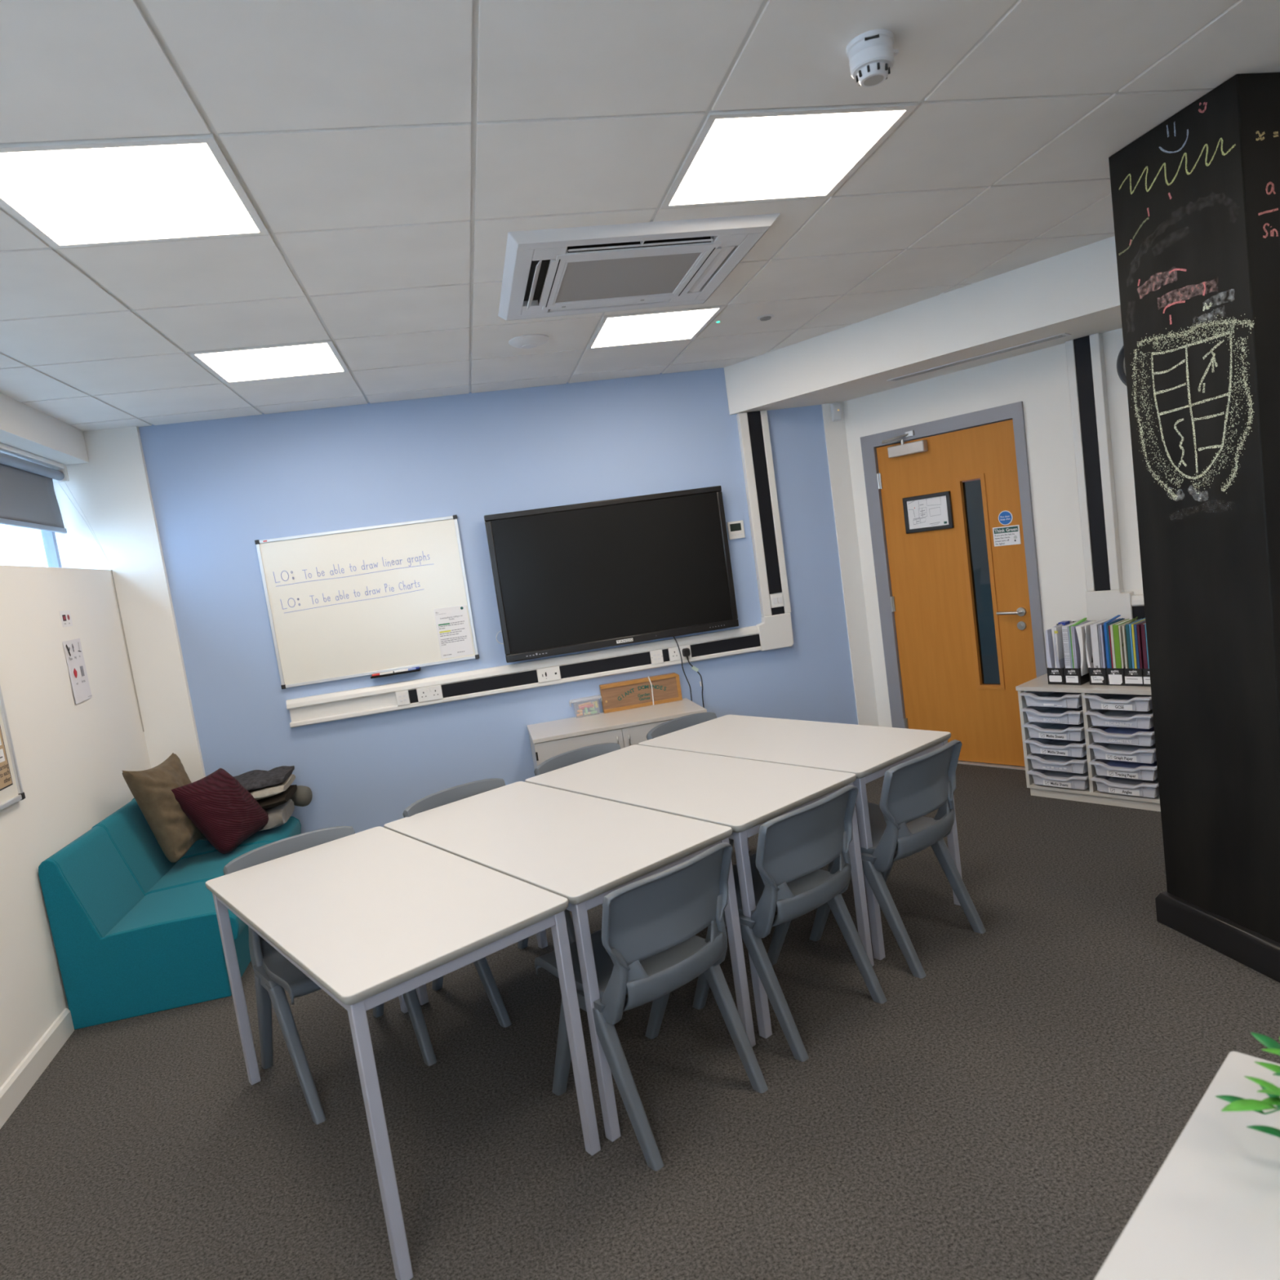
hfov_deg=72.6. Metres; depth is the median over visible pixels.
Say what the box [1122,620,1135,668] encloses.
book
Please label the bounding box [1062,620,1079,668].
book
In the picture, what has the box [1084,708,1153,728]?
tray
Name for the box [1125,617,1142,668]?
book
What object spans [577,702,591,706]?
stick
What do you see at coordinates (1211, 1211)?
table
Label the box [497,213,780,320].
air conditioner
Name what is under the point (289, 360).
ceiling light
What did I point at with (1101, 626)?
book
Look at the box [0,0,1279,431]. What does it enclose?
ceiling
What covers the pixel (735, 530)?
thermostat
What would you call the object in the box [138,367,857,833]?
wall
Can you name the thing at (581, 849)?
table
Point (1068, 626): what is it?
book
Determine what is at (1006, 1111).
floor
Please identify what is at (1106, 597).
cable trunking
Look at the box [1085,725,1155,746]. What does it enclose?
tray
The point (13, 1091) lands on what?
baseboard
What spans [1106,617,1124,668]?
book
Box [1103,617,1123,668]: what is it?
book
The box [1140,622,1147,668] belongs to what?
book
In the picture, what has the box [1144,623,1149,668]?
open textbook
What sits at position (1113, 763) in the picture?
paper stack
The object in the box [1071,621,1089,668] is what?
book
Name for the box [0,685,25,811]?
notice board
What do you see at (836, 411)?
sensor
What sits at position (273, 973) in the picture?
chair
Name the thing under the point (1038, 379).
wall
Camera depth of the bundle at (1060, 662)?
4.61 m
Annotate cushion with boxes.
[122,752,204,862]
[171,768,268,853]
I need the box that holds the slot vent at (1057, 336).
[886,333,1071,381]
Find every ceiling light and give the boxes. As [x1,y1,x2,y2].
[0,133,269,248]
[186,338,349,383]
[586,304,725,349]
[660,102,918,208]
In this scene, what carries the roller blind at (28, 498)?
attached to the ceiling beam at (23, 427)
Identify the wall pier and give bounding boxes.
[53,426,205,782]
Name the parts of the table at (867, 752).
leg, leg, frame, leg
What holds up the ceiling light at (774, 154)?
attached to the ceiling
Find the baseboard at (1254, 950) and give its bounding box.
[1155,891,1279,982]
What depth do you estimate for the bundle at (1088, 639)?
4.51 m
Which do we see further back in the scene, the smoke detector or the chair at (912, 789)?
the chair at (912, 789)
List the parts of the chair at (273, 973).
frame, leg, backrest, seat, leg, leg, leg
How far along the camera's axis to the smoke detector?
2.00 m
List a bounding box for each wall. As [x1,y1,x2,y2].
[0,564,151,1087]
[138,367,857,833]
[842,328,1143,727]
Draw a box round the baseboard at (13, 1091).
[0,1008,74,1128]
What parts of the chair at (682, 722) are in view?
backrest, leg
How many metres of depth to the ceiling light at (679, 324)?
4.32 m
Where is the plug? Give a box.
[681,648,690,660]
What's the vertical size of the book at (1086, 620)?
0.303 m
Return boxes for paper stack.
[1041,754,1087,761]
[1043,770,1088,777]
[1102,708,1152,717]
[1104,726,1154,734]
[1104,743,1155,751]
[1106,760,1156,768]
[1106,777,1158,785]
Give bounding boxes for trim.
[111,569,144,732]
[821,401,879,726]
[957,760,1025,769]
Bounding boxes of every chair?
[222,826,436,1124]
[403,777,576,1027]
[533,742,621,905]
[534,842,768,1171]
[646,711,733,846]
[692,784,886,1062]
[809,739,986,978]
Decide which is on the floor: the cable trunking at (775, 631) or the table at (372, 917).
the table at (372, 917)
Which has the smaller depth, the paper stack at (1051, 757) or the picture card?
the picture card
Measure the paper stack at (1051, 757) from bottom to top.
0.034 m
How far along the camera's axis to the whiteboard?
5.26 m
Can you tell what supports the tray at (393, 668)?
on the whiteboard
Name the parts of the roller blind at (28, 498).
pull cord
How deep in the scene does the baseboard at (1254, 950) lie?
2.94 m
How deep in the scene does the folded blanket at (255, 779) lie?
4.91 m
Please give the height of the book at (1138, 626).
0.303 m
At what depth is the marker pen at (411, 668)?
5.29 m
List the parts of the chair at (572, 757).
backrest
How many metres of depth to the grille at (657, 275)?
3.40 m
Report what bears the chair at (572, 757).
on the floor
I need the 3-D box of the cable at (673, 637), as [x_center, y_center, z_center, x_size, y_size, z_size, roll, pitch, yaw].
[0.317,0.423,5.661,0.090,0.962,0.048,-12,7,-32]
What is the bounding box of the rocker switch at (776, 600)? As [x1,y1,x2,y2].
[773,596,782,604]
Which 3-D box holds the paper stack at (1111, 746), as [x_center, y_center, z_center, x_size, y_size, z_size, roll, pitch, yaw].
[2.545,0.553,4.466,0.295,0.034,0.242,-13,7,-40]
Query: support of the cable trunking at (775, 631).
attached to the wall at (219, 487)
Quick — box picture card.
[59,610,72,626]
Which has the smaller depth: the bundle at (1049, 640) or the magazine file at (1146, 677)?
the magazine file at (1146, 677)
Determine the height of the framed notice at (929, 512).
0.226 m
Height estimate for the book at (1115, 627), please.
0.304 m
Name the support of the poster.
attached to the notice board
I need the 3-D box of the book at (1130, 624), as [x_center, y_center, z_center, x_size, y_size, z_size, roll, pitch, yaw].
[2.527,0.055,4.396,0.210,0.306,0.010,-13,7,-40]
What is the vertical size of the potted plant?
0.147 m
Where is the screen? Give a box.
[484,485,738,662]
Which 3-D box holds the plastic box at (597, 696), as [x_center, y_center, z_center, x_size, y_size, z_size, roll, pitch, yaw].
[-0.341,0.425,5.548,0.208,0.116,0.067,-9,6,-10]
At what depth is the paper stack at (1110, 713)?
4.43 m
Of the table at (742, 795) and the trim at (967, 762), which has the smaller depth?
the table at (742, 795)
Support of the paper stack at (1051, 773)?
in the storage unit
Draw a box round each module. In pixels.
[38,825,250,1029]
[91,799,272,894]
[131,797,301,859]
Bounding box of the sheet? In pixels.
[433,604,473,658]
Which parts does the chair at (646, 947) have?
leg, frame, leg, seat, leg, backrest, frame, leg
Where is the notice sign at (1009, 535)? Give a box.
[992,524,1021,546]
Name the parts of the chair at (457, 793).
leg, backrest, leg, leg, leg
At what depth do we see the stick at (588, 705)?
5.53 m
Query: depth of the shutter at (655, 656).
5.59 m
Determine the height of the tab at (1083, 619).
0.028 m
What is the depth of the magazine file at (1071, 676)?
4.55 m
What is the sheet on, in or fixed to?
attached to the whiteboard
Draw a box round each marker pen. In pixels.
[372,671,393,676]
[394,667,415,672]
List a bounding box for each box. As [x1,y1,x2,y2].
[568,694,602,706]
[599,672,682,713]
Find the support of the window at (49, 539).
attached to the wall window
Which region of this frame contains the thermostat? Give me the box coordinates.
[726,520,745,539]
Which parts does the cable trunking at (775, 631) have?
socket plate, socket plate, socket plate, socket plate, socket plate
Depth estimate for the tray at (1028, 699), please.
4.60 m
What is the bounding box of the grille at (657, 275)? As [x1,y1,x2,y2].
[555,252,701,302]
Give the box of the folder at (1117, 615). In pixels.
[1103,614,1120,624]
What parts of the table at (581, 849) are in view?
leg, leg, leg, frame, leg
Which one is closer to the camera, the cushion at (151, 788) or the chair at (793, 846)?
the chair at (793, 846)
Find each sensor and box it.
[756,314,773,320]
[830,403,841,421]
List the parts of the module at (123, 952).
backrest, panel, seat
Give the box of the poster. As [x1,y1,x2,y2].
[0,726,13,791]
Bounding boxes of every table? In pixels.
[205,826,600,1279]
[383,781,755,1142]
[524,744,874,1038]
[638,714,962,959]
[1093,1051,1279,1279]
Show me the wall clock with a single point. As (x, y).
(1121, 369)
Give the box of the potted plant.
[1215,1032,1279,1137]
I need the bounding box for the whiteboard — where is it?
[254,515,479,688]
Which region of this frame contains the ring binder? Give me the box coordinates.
[1089,618,1110,667]
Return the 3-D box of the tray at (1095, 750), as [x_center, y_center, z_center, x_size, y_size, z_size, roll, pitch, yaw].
[2.552,0.537,4.473,0.426,0.072,0.309,-13,7,-40]
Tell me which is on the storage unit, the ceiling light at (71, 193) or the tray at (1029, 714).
the tray at (1029, 714)
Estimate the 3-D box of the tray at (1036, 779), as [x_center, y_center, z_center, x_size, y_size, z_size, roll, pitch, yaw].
[2.362,0.712,4.743,0.426,0.072,0.309,-13,7,-40]
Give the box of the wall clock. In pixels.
[1116,346,1126,386]
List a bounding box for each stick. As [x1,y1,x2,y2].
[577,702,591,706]
[578,703,591,708]
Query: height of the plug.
0.078 m
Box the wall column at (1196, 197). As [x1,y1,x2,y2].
[1108,71,1279,942]
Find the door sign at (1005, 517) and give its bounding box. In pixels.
[998,510,1013,524]
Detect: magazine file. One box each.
[1046,621,1075,684]
[1062,620,1095,684]
[1088,656,1106,684]
[1106,618,1139,685]
[1124,666,1143,686]
[1142,668,1151,686]
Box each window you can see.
[0,524,60,567]
[40,529,62,567]
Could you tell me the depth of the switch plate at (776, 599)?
5.72 m
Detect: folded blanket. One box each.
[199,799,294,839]
[233,765,294,791]
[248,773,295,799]
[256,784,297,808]
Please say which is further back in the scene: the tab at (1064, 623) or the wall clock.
the tab at (1064, 623)
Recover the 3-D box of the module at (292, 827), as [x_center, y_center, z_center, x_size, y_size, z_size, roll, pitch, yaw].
[-2.297,1.099,4.824,0.694,0.715,0.506,-9,6,-10]
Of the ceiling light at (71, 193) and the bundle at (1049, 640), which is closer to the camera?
the ceiling light at (71, 193)
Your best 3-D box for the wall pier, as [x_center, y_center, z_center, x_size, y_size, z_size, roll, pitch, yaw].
[-2.948,0.111,5.121,0.521,2.780,0.215,-9,6,-10]
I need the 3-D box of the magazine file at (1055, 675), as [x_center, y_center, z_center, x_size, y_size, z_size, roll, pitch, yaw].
[2.281,0.067,4.683,0.251,0.300,0.084,-13,7,-40]
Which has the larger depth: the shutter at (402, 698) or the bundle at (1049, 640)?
the shutter at (402, 698)
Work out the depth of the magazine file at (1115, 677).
4.40 m
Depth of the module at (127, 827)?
4.24 m
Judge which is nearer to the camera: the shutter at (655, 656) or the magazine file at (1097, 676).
the magazine file at (1097, 676)
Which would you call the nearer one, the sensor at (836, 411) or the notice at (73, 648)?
the notice at (73, 648)
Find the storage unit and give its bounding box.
[1015,673,1160,811]
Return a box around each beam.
[0,392,88,464]
[724,235,1122,414]
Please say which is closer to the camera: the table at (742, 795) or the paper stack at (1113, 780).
the table at (742, 795)
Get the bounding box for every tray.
[370,666,421,678]
[1019,690,1082,708]
[1021,706,1084,724]
[1022,721,1084,741]
[1023,737,1086,757]
[1025,752,1088,773]
[1026,768,1089,790]
[1083,693,1152,711]
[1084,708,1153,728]
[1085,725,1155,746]
[1087,742,1156,764]
[1088,758,1158,781]
[1090,774,1159,798]
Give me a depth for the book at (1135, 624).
4.31 m
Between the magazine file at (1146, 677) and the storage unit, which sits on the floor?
the storage unit
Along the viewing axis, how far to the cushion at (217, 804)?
4.45 m
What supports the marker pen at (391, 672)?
on the whiteboard
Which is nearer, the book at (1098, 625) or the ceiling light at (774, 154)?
the ceiling light at (774, 154)
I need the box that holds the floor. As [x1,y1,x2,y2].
[0,763,1279,1279]
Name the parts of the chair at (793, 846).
leg, frame, leg, leg, seat, backrest, frame, leg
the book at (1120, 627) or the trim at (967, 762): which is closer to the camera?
the book at (1120, 627)
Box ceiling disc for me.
[508,333,549,348]
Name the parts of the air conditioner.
intake panel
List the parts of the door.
closer arm, vision panel, handle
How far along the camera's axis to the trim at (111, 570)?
4.98 m
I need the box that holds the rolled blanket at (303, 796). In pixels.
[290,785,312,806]
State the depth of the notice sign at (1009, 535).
5.09 m
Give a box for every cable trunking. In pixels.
[285,409,793,728]
[1065,333,1145,620]
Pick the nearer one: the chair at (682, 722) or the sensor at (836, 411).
the chair at (682, 722)
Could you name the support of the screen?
attached to the wall at (219, 487)
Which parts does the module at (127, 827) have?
backrest, panel, seat, panel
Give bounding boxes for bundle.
[1045,628,1055,667]
[1051,621,1072,667]
[1053,620,1071,667]
[1075,620,1097,675]
[1084,619,1102,667]
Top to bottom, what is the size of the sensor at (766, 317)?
0.018 m
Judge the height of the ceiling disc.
0.034 m
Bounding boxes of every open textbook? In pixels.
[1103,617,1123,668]
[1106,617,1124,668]
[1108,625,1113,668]
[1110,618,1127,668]
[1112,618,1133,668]
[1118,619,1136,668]
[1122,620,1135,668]
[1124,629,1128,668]
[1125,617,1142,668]
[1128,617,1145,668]
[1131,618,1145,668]
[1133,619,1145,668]
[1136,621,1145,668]
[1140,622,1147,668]
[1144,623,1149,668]
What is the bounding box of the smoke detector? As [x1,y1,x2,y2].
[845,29,898,87]
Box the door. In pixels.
[860,401,1047,766]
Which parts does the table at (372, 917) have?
leg, leg, frame, leg, leg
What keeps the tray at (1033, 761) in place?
on the storage unit
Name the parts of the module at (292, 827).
seat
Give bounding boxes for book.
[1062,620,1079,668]
[1067,626,1073,668]
[1069,619,1087,668]
[1070,620,1088,668]
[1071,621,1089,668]
[1097,622,1105,667]
[1099,618,1116,667]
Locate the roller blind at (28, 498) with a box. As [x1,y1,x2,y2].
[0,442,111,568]
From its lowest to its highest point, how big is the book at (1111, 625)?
0.304 m
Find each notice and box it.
[62,638,92,703]
[902,490,954,533]
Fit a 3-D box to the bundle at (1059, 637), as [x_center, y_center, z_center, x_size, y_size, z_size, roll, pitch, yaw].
[2.276,0.065,4.671,0.200,0.300,0.028,-13,7,-40]
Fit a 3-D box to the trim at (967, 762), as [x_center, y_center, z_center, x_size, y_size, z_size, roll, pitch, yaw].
[2.118,0.775,5.506,0.090,0.006,0.905,-13,8,-41]
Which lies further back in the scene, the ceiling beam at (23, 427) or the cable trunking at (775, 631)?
the cable trunking at (775, 631)
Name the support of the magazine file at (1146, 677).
on the storage unit
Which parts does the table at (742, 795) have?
leg, frame, leg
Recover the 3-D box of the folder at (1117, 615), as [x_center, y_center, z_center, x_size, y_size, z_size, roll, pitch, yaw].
[2.424,-0.106,4.467,0.180,0.020,0.013,-13,7,-39]
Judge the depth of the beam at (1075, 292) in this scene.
4.57 m
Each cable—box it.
[673,636,692,701]
[688,660,704,707]
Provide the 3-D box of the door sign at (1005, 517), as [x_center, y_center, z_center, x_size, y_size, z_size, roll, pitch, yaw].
[2.132,-0.713,5.081,0.006,0.084,0.084,-13,8,-41]
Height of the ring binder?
0.308 m
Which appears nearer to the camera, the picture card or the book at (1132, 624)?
the picture card
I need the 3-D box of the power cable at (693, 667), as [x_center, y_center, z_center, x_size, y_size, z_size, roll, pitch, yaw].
[0.416,0.541,5.686,0.042,0.857,0.109,-2,8,44]
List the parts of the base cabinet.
door, door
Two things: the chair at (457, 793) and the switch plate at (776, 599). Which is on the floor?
the chair at (457, 793)
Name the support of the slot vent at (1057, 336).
attached to the beam at (1075, 292)
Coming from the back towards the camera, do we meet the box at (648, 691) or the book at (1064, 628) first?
the box at (648, 691)
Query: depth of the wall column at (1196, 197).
2.75 m
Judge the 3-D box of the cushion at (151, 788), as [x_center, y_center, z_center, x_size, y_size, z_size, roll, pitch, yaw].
[-2.366,0.840,4.396,0.207,0.505,0.431,-8,6,1]
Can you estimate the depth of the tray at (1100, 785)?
4.38 m
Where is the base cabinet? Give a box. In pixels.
[526,697,706,768]
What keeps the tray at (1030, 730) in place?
on the storage unit
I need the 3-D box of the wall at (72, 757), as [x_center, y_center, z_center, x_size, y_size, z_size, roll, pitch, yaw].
[-1.799,0.819,0.896,0.036,1.918,8.614,-9,6,-14]
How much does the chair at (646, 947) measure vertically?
0.764 m
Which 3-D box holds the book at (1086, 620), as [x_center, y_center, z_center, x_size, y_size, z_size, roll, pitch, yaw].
[2.333,0.061,4.607,0.210,0.305,0.005,-13,7,-40]
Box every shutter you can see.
[398,694,406,702]
[653,653,661,660]
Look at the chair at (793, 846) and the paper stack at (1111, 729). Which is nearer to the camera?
the chair at (793, 846)
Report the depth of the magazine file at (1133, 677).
4.33 m
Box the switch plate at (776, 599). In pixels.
[769,592,783,608]
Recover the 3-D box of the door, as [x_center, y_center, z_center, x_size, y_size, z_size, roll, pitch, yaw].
[1.953,-0.278,5.407,0.226,2.146,1.064,-13,8,-41]
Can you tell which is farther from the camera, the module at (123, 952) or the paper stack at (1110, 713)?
the paper stack at (1110, 713)
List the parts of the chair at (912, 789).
leg, frame, leg, leg, seat, backrest, frame, leg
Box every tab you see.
[1057,620,1070,625]
[1071,617,1086,626]
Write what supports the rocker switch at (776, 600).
attached to the cable trunking at (775, 631)
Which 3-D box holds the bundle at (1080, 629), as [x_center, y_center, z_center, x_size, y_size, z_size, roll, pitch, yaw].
[2.357,0.063,4.575,0.200,0.300,0.036,-13,7,-40]

